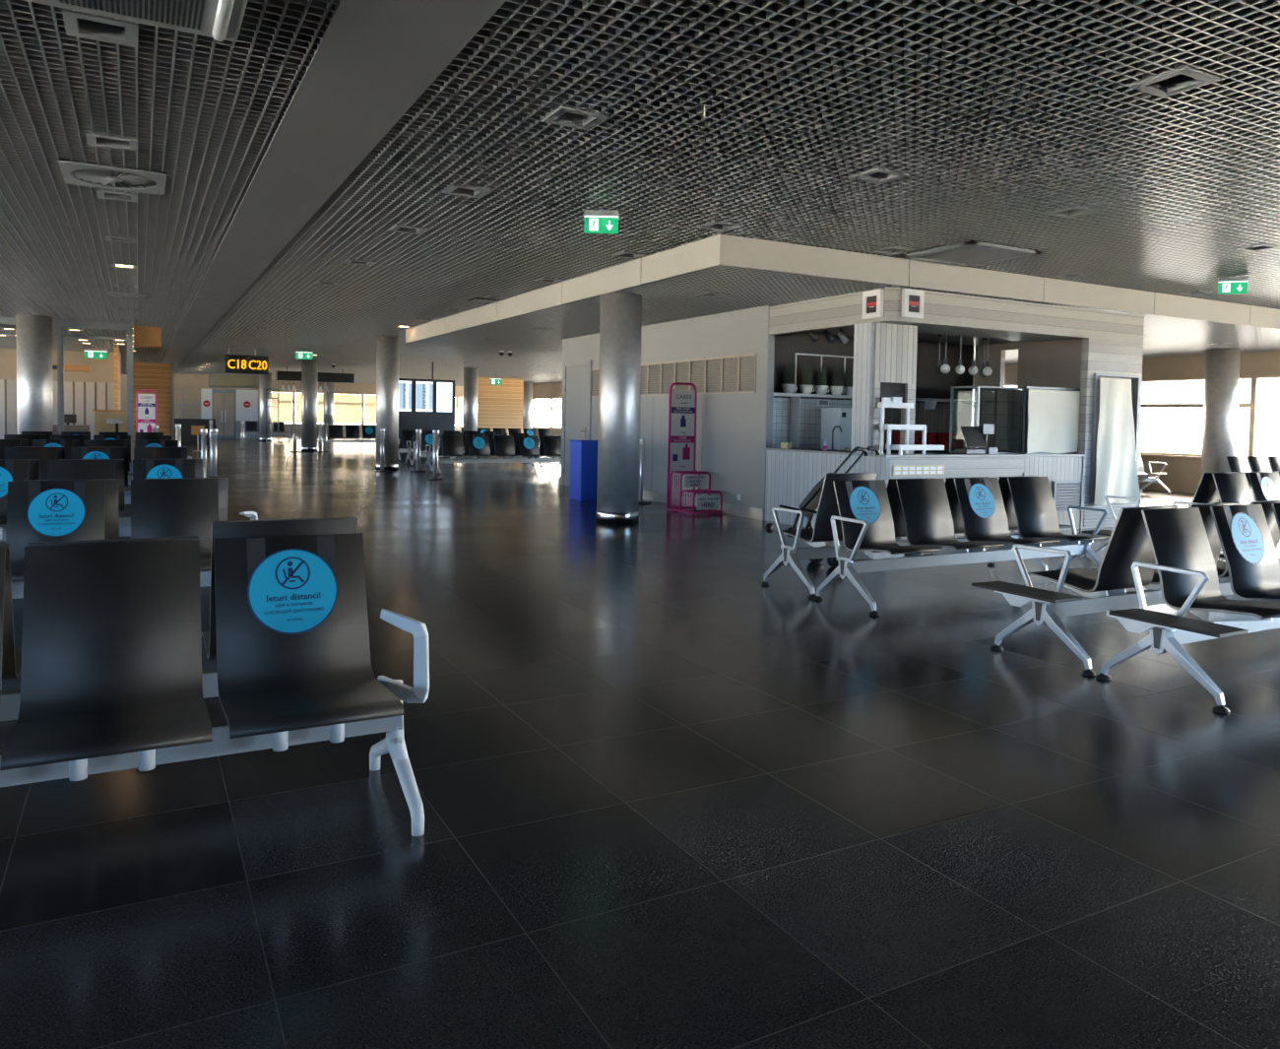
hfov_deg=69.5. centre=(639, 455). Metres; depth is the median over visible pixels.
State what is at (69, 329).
recessed light
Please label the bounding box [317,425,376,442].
bench
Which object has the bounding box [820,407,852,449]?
coffee machine
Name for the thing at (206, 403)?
round sign
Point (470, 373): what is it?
steel column
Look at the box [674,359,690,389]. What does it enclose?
air vent
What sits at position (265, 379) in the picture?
steel column
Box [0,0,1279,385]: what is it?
ceiling
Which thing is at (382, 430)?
barrier post
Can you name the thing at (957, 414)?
shelf
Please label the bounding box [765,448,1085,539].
counter
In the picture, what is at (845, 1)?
ceiling slab
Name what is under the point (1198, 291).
recessed light
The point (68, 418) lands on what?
monitor
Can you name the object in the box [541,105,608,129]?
recessed light
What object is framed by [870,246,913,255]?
recessed light
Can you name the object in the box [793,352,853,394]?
frame
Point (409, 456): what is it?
bench
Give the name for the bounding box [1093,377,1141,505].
hanging cloth
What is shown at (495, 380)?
exit sign
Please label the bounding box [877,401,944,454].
tiered stand
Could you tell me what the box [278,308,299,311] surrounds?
recessed light
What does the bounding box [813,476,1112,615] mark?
bench
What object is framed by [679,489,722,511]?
basket
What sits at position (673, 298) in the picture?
ceiling
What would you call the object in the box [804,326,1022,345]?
ceiling
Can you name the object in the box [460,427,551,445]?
bench
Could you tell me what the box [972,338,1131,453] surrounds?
wall
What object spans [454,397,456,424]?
roller blind
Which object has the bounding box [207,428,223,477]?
barrier post
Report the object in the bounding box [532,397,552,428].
window
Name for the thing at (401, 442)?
bench
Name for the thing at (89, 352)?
exit sign
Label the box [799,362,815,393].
potted plant
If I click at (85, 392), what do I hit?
wall
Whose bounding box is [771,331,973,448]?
wall
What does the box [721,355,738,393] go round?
air vent
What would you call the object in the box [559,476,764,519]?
baseboard
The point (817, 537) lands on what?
bench
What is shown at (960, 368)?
pendant bulb
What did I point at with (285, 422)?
apron
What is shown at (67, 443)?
bench
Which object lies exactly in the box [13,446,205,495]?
bench
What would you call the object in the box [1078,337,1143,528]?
wall
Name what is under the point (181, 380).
wall
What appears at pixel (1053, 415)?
cloth
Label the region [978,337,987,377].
pendant bulb
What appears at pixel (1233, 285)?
exit sign
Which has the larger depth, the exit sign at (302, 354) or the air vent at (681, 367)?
the exit sign at (302, 354)
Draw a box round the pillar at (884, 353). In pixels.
[850,321,917,453]
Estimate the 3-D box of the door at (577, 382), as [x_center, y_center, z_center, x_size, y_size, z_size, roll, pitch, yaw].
[-1.229,-0.596,17.593,0.064,2.400,1.240,0,3,-29]
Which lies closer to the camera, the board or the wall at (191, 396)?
the board
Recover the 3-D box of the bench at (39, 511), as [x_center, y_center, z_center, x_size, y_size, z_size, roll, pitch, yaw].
[-3.660,0.605,5.117,2.764,0.885,0.656,0,3,-29]
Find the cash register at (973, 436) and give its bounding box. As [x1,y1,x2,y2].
[955,423,997,453]
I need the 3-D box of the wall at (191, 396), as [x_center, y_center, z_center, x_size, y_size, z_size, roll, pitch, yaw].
[-21.798,-2.884,50.803,28.300,3.625,0.270,0,3,-29]
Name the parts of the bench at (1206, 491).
armrest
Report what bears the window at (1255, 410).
in the wall at (1183, 475)
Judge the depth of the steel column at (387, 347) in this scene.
21.75 m
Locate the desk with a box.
[92,409,134,458]
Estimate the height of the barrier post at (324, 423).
1.000 m
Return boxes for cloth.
[1026,388,1080,452]
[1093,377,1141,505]
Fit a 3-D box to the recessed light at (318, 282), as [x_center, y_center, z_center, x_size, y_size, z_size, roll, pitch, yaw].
[-4.400,-2.488,13.027,0.310,0.108,0.310,0,3,-29]
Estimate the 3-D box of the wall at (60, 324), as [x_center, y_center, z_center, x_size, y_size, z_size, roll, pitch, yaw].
[-14.858,-1.246,17.777,8.905,3.185,0.140,0,3,-29]
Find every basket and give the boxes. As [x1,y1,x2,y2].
[668,470,710,509]
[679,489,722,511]
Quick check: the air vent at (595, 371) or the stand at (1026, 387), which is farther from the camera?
the air vent at (595, 371)
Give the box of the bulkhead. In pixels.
[133,324,161,348]
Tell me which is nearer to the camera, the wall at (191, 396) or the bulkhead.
the bulkhead
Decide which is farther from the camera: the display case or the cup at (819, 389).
the cup at (819, 389)
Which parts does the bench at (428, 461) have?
armrest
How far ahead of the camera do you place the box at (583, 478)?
14.86 m
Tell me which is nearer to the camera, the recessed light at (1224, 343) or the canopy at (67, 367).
the recessed light at (1224, 343)
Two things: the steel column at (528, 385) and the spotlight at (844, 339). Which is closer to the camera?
the spotlight at (844, 339)
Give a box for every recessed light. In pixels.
[62,7,137,48]
[65,327,82,330]
[85,130,137,151]
[96,183,137,201]
[104,234,137,243]
[110,262,137,268]
[114,282,137,287]
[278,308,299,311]
[293,296,317,301]
[315,280,341,285]
[344,257,376,265]
[389,224,428,234]
[393,324,412,327]
[418,317,437,319]
[442,184,490,197]
[444,308,466,312]
[484,295,510,299]
[532,326,554,329]
[535,277,565,282]
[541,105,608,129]
[611,251,648,258]
[695,291,729,297]
[697,220,742,231]
[848,167,909,184]
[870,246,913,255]
[1043,205,1099,218]
[1050,271,1088,278]
[1128,65,1220,97]
[1176,289,1213,295]
[1208,341,1233,344]
[1233,243,1279,252]
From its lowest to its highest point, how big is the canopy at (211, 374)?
0.620 m
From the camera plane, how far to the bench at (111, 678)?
2.94 m
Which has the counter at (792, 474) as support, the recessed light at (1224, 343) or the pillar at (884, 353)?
the pillar at (884, 353)
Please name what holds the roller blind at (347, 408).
attached to the wall at (191, 396)
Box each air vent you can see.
[590,368,599,397]
[640,363,647,395]
[646,362,661,395]
[660,360,675,394]
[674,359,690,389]
[689,358,705,393]
[704,356,721,393]
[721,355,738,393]
[738,353,756,392]
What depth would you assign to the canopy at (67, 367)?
23.01 m
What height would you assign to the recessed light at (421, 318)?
0.108 m
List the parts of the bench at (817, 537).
armrest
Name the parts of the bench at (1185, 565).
armrest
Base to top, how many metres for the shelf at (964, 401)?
0.008 m
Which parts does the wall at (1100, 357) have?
opening frame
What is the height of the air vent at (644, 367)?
0.530 m
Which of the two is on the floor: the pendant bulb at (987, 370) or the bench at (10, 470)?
the bench at (10, 470)
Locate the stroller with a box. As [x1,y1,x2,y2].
[765,446,880,567]
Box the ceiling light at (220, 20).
[23,0,247,41]
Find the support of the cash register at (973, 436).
on the counter at (792, 474)
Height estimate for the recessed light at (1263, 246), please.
0.108 m
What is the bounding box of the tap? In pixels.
[832,425,842,448]
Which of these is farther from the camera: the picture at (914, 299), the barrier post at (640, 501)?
the barrier post at (640, 501)
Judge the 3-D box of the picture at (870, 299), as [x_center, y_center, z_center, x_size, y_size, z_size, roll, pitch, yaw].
[2.651,-1.718,10.482,0.042,0.190,0.170,0,3,-29]
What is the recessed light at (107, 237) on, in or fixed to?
in the ceiling at (999, 115)
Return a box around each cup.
[781,384,795,392]
[799,384,813,393]
[814,384,828,394]
[830,385,843,394]
[844,386,852,395]
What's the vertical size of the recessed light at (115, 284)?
0.108 m
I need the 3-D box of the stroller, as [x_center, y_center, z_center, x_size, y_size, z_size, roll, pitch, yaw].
[1.806,0.459,8.590,1.274,1.106,0.394,0,3,-29]
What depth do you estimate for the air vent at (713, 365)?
13.44 m
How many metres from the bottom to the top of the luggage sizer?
1.855 m
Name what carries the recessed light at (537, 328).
in the ceiling at (673, 298)
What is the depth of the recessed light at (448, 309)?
16.08 m
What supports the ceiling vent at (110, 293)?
in the ceiling at (999, 115)
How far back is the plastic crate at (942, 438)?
13.81 m
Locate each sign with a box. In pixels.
[84,338,107,359]
[136,389,156,432]
[202,399,210,406]
[224,347,268,374]
[243,400,250,407]
[295,348,313,359]
[489,373,502,384]
[583,207,618,233]
[861,289,884,319]
[900,288,924,319]
[1217,275,1248,294]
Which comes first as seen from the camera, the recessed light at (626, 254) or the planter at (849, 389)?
the recessed light at (626, 254)
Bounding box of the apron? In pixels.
[284,422,463,425]
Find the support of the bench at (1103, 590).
on the floor
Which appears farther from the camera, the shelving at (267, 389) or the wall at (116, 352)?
the shelving at (267, 389)
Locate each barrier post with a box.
[151,425,158,432]
[175,424,181,447]
[200,428,207,477]
[206,420,212,447]
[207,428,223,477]
[237,421,247,448]
[289,422,300,451]
[315,423,324,451]
[322,422,329,451]
[374,428,389,471]
[410,429,425,472]
[427,429,444,479]
[638,438,651,504]
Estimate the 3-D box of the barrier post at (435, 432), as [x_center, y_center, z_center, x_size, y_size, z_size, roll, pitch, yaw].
[-4.229,-0.023,19.065,0.340,1.030,0.340,0,3,-29]
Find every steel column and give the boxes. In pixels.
[15,314,53,434]
[258,373,271,441]
[301,359,318,451]
[323,382,333,439]
[375,335,399,470]
[462,367,478,434]
[522,381,532,433]
[595,292,641,524]
[1200,348,1240,478]
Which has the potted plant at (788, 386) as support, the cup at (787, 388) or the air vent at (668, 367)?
the cup at (787, 388)
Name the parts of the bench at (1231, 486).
armrest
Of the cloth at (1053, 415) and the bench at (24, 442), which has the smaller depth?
the cloth at (1053, 415)
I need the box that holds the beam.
[161,0,506,369]
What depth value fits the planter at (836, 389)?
13.28 m
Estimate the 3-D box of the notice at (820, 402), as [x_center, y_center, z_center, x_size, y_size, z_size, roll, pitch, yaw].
[2.654,-0.770,13.360,0.200,0.100,0.025,0,3,-29]
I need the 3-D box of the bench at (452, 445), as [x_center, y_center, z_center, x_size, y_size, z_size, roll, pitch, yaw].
[-3.138,-0.036,21.767,3.472,0.885,0.671,0,3,-29]
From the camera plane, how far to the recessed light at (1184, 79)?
4.96 m
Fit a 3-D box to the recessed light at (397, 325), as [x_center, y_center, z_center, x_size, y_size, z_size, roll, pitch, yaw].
[-4.922,-2.739,19.193,0.310,0.108,0.310,0,3,-29]
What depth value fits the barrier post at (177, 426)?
23.66 m
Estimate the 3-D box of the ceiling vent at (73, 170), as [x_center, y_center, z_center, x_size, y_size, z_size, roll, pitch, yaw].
[-4.205,-2.244,7.379,0.720,0.068,0.780,0,3,-29]
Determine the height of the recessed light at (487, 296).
0.108 m
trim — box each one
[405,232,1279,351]
[650,304,769,519]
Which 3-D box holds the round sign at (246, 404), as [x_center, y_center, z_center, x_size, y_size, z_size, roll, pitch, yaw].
[-19.669,-2.569,46.119,0.320,0.320,0.012,0,3,-29]
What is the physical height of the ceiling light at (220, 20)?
0.125 m
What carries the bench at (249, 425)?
on the floor
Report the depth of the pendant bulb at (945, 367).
12.35 m
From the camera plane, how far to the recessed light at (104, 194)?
7.99 m
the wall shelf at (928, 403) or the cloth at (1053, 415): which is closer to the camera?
the cloth at (1053, 415)
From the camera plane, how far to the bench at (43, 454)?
10.55 m
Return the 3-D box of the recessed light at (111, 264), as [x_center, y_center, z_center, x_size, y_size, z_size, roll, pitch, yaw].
[-6.613,-2.482,11.823,0.310,0.108,0.310,0,3,-29]
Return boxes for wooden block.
[780,442,792,447]
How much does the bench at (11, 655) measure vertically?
0.935 m
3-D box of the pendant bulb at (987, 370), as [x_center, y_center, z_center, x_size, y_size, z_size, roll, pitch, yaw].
[4.815,-1.402,12.753,0.126,0.589,0.124,0,3,-29]
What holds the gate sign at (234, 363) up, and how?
hanging from the ceiling at (999, 115)
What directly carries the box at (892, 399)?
on the tiered stand at (881, 405)
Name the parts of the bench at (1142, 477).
armrest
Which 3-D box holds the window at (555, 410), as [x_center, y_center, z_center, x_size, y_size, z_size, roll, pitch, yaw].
[-4.169,-2.208,47.995,0.220,1.660,2.520,0,3,-29]
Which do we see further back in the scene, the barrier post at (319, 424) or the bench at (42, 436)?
the barrier post at (319, 424)
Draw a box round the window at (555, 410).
[549,396,561,429]
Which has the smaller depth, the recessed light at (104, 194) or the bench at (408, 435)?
the recessed light at (104, 194)
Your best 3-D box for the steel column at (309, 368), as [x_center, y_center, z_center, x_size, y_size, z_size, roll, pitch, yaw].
[-11.531,-1.747,32.157,0.548,3.185,0.548,0,3,-29]
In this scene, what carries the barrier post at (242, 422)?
on the floor
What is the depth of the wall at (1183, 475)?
19.49 m
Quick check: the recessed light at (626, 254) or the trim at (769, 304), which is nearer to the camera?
the recessed light at (626, 254)
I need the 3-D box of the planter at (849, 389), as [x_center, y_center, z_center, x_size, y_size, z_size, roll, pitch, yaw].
[3.095,-1.105,13.457,0.199,0.458,0.232,3,3,37]
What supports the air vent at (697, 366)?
in the wall at (731, 433)
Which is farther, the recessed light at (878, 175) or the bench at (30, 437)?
the bench at (30, 437)
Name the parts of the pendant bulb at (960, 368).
bulb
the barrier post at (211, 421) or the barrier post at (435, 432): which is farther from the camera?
the barrier post at (211, 421)
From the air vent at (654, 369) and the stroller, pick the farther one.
the air vent at (654, 369)
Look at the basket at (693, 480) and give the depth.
13.30 m
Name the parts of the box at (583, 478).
lid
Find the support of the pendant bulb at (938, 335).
hanging from the ceiling at (848, 331)
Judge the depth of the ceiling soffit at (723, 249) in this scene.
11.03 m
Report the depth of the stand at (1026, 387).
11.67 m
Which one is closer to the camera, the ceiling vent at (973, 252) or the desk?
the ceiling vent at (973, 252)
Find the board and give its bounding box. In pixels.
[398,361,454,454]
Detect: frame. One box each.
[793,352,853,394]
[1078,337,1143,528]
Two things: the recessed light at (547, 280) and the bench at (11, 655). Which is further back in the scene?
the recessed light at (547, 280)
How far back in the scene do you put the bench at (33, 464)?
8.17 m
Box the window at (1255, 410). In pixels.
[1247,375,1279,460]
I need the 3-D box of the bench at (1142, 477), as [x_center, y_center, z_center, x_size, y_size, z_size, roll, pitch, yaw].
[9.355,0.332,18.216,2.822,0.885,0.671,0,3,-29]
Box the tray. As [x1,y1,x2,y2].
[833,447,850,451]
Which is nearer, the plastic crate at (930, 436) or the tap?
the tap
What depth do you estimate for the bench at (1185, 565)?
4.91 m
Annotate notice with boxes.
[191,425,204,450]
[817,398,829,406]
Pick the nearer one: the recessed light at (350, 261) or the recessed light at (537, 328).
the recessed light at (350, 261)
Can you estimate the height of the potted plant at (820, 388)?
0.458 m
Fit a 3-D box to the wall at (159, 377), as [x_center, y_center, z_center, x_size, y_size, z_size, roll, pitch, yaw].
[-16.870,-1.741,31.872,1.350,3.000,0.300,0,3,-29]
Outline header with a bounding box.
[768,287,1144,342]
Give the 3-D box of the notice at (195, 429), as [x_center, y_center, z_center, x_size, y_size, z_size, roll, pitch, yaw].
[-14.727,-0.581,30.733,0.330,0.850,0.306,1,2,10]
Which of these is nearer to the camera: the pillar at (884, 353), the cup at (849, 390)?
the pillar at (884, 353)
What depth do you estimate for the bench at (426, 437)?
24.27 m
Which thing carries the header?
attached to the wall at (731, 433)
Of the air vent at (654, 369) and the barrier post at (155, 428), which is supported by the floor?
the barrier post at (155, 428)
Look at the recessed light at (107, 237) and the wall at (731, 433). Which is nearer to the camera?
the recessed light at (107, 237)
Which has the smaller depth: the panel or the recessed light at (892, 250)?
the recessed light at (892, 250)
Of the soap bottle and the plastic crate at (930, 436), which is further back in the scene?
the plastic crate at (930, 436)
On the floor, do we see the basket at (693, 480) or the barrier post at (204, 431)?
the barrier post at (204, 431)
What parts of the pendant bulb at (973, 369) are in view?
bulb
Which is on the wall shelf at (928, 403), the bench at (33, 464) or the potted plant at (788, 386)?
the potted plant at (788, 386)
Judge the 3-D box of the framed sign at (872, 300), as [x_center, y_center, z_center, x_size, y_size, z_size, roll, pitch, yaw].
[2.647,-1.718,10.480,0.050,0.310,0.290,0,3,-29]
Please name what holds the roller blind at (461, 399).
attached to the wall at (191, 396)
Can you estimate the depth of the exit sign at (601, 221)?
8.14 m
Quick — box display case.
[949,385,1023,453]
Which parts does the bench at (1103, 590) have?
armrest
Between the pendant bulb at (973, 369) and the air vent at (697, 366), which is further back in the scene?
the air vent at (697, 366)
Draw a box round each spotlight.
[808,330,819,341]
[823,328,833,342]
[837,327,848,343]
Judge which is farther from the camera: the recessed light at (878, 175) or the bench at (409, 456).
the bench at (409, 456)
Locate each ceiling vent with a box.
[58,157,166,194]
[105,290,150,298]
[898,239,1040,266]
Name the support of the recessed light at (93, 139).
in the ceiling at (999, 115)
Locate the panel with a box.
[873,321,917,383]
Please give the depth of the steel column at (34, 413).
18.26 m
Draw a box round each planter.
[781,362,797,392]
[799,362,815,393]
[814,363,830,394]
[830,365,845,394]
[843,365,853,395]
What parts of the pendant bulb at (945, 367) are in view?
bulb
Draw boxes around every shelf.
[773,392,982,409]
[957,413,1014,415]
[963,400,1008,402]
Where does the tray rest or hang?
on the counter at (792, 474)
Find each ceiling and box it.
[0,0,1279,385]
[411,264,1279,365]
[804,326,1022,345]
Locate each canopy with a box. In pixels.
[52,364,91,372]
[208,373,256,388]
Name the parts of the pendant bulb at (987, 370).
bulb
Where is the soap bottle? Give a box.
[823,439,827,449]
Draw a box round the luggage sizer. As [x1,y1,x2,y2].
[666,382,722,513]
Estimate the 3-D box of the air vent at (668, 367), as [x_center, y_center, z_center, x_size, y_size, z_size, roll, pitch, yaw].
[0.453,-1.223,14.575,0.032,0.530,0.430,0,3,-29]
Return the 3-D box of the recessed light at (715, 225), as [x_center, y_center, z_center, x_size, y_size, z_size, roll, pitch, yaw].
[0.758,-2.227,8.760,0.310,0.108,0.310,0,3,-29]
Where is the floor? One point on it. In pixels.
(672, 797)
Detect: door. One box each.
[211,388,236,438]
[562,359,591,485]
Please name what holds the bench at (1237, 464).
on the floor
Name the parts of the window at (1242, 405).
sill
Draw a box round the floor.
[0,436,1279,1048]
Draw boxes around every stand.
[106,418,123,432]
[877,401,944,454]
[1022,385,1080,453]
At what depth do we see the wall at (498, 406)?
43.07 m
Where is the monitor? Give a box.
[53,414,89,434]
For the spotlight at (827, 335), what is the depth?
12.15 m
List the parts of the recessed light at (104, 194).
light frame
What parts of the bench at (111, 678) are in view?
armrest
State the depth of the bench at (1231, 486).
9.39 m
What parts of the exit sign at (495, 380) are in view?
sign plate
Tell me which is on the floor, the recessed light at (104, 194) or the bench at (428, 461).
the bench at (428, 461)
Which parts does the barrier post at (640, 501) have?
foot plate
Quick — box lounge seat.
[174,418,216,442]
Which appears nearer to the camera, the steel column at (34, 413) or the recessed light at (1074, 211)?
the recessed light at (1074, 211)
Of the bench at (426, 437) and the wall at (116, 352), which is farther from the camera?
the wall at (116, 352)
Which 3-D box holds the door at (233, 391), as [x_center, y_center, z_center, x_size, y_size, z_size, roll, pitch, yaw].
[-20.622,-2.074,45.676,1.100,2.450,0.120,0,3,-29]
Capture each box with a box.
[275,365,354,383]
[569,439,597,500]
[881,396,901,402]
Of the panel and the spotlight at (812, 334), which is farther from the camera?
the spotlight at (812, 334)
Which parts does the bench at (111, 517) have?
armrest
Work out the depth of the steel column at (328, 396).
48.77 m
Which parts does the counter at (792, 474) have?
menu strip, panel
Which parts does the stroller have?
folded seat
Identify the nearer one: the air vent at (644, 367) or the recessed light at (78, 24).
the recessed light at (78, 24)
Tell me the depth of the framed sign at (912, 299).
10.37 m
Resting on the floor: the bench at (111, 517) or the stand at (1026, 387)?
the bench at (111, 517)
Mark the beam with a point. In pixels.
(373, 59)
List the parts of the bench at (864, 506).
armrest, armrest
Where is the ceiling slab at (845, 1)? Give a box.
[59,0,1035,250]
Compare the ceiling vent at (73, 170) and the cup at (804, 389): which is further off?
the cup at (804, 389)
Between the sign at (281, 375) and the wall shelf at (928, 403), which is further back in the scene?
the sign at (281, 375)
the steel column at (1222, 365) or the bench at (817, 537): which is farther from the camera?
the steel column at (1222, 365)
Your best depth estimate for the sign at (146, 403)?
24.39 m
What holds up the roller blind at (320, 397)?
attached to the wall at (191, 396)
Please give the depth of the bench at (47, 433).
17.92 m
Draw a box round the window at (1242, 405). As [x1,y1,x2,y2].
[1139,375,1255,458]
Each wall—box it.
[0,316,132,465]
[0,347,114,439]
[113,344,121,409]
[120,374,463,437]
[132,361,174,448]
[174,373,259,439]
[477,376,523,435]
[532,350,1279,493]
[560,305,774,519]
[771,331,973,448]
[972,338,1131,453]
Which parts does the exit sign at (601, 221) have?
sign plate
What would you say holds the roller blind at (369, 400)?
attached to the wall at (191, 396)
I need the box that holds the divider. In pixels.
[789,396,800,447]
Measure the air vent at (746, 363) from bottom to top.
0.530 m
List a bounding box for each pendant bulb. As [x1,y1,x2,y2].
[934,333,943,374]
[940,334,950,373]
[955,335,964,374]
[968,336,977,375]
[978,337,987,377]
[982,338,992,375]
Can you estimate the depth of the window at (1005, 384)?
23.28 m
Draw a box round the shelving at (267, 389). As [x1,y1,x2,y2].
[264,387,279,445]
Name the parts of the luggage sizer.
poster panel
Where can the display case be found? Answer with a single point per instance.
(995, 388)
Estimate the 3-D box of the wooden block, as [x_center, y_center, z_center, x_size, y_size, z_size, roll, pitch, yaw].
[1.940,-0.138,12.207,0.080,0.078,0.140,0,3,-29]
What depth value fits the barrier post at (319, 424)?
31.66 m
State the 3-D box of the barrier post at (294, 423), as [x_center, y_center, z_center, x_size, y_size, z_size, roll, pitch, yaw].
[-11.895,-0.645,31.785,0.340,1.000,0.340,0,3,-29]
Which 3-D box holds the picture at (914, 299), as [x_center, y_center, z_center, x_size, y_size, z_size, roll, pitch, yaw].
[3.074,-1.712,10.396,0.170,0.190,0.042,0,3,-29]
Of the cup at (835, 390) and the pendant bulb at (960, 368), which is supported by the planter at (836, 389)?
the cup at (835, 390)
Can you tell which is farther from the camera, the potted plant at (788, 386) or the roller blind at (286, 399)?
the roller blind at (286, 399)
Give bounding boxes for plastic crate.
[894,432,937,445]
[934,432,963,449]
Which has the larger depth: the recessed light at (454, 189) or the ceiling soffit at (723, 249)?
the ceiling soffit at (723, 249)
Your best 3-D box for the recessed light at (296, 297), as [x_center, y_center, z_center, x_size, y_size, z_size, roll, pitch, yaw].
[-5.408,-2.579,14.879,0.310,0.108,0.310,0,3,-29]
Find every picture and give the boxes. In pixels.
[866,295,876,313]
[908,294,919,312]
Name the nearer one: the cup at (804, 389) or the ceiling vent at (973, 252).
the ceiling vent at (973, 252)
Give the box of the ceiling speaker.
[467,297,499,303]
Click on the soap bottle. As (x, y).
(825, 442)
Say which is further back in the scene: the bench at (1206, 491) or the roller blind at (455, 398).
the roller blind at (455, 398)
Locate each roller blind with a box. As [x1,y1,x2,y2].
[271,391,292,422]
[295,392,323,422]
[333,393,361,423]
[364,394,376,423]
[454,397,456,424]
[459,397,463,424]
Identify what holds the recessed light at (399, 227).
in the ceiling at (999, 115)
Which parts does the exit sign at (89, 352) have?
sign plate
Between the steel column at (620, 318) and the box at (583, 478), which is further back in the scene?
the box at (583, 478)
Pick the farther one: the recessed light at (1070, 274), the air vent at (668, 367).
the air vent at (668, 367)
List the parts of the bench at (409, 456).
armrest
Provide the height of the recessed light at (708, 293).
0.108 m
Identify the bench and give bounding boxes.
[0,439,172,485]
[0,458,194,541]
[0,458,202,528]
[0,515,357,721]
[0,532,429,835]
[3,434,167,472]
[3,447,181,504]
[5,478,218,598]
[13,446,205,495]
[20,439,191,478]
[21,431,163,464]
[23,477,257,539]
[39,434,171,467]
[240,421,291,440]
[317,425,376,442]
[398,430,498,457]
[398,430,500,460]
[404,432,532,465]
[411,432,542,465]
[424,434,560,472]
[431,434,561,474]
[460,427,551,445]
[760,472,1071,598]
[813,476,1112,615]
[971,500,1279,676]
[1093,470,1279,556]
[1095,503,1279,713]
[1138,451,1170,494]
[1172,471,1279,505]
[1223,455,1279,472]
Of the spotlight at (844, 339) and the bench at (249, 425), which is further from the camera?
the bench at (249, 425)

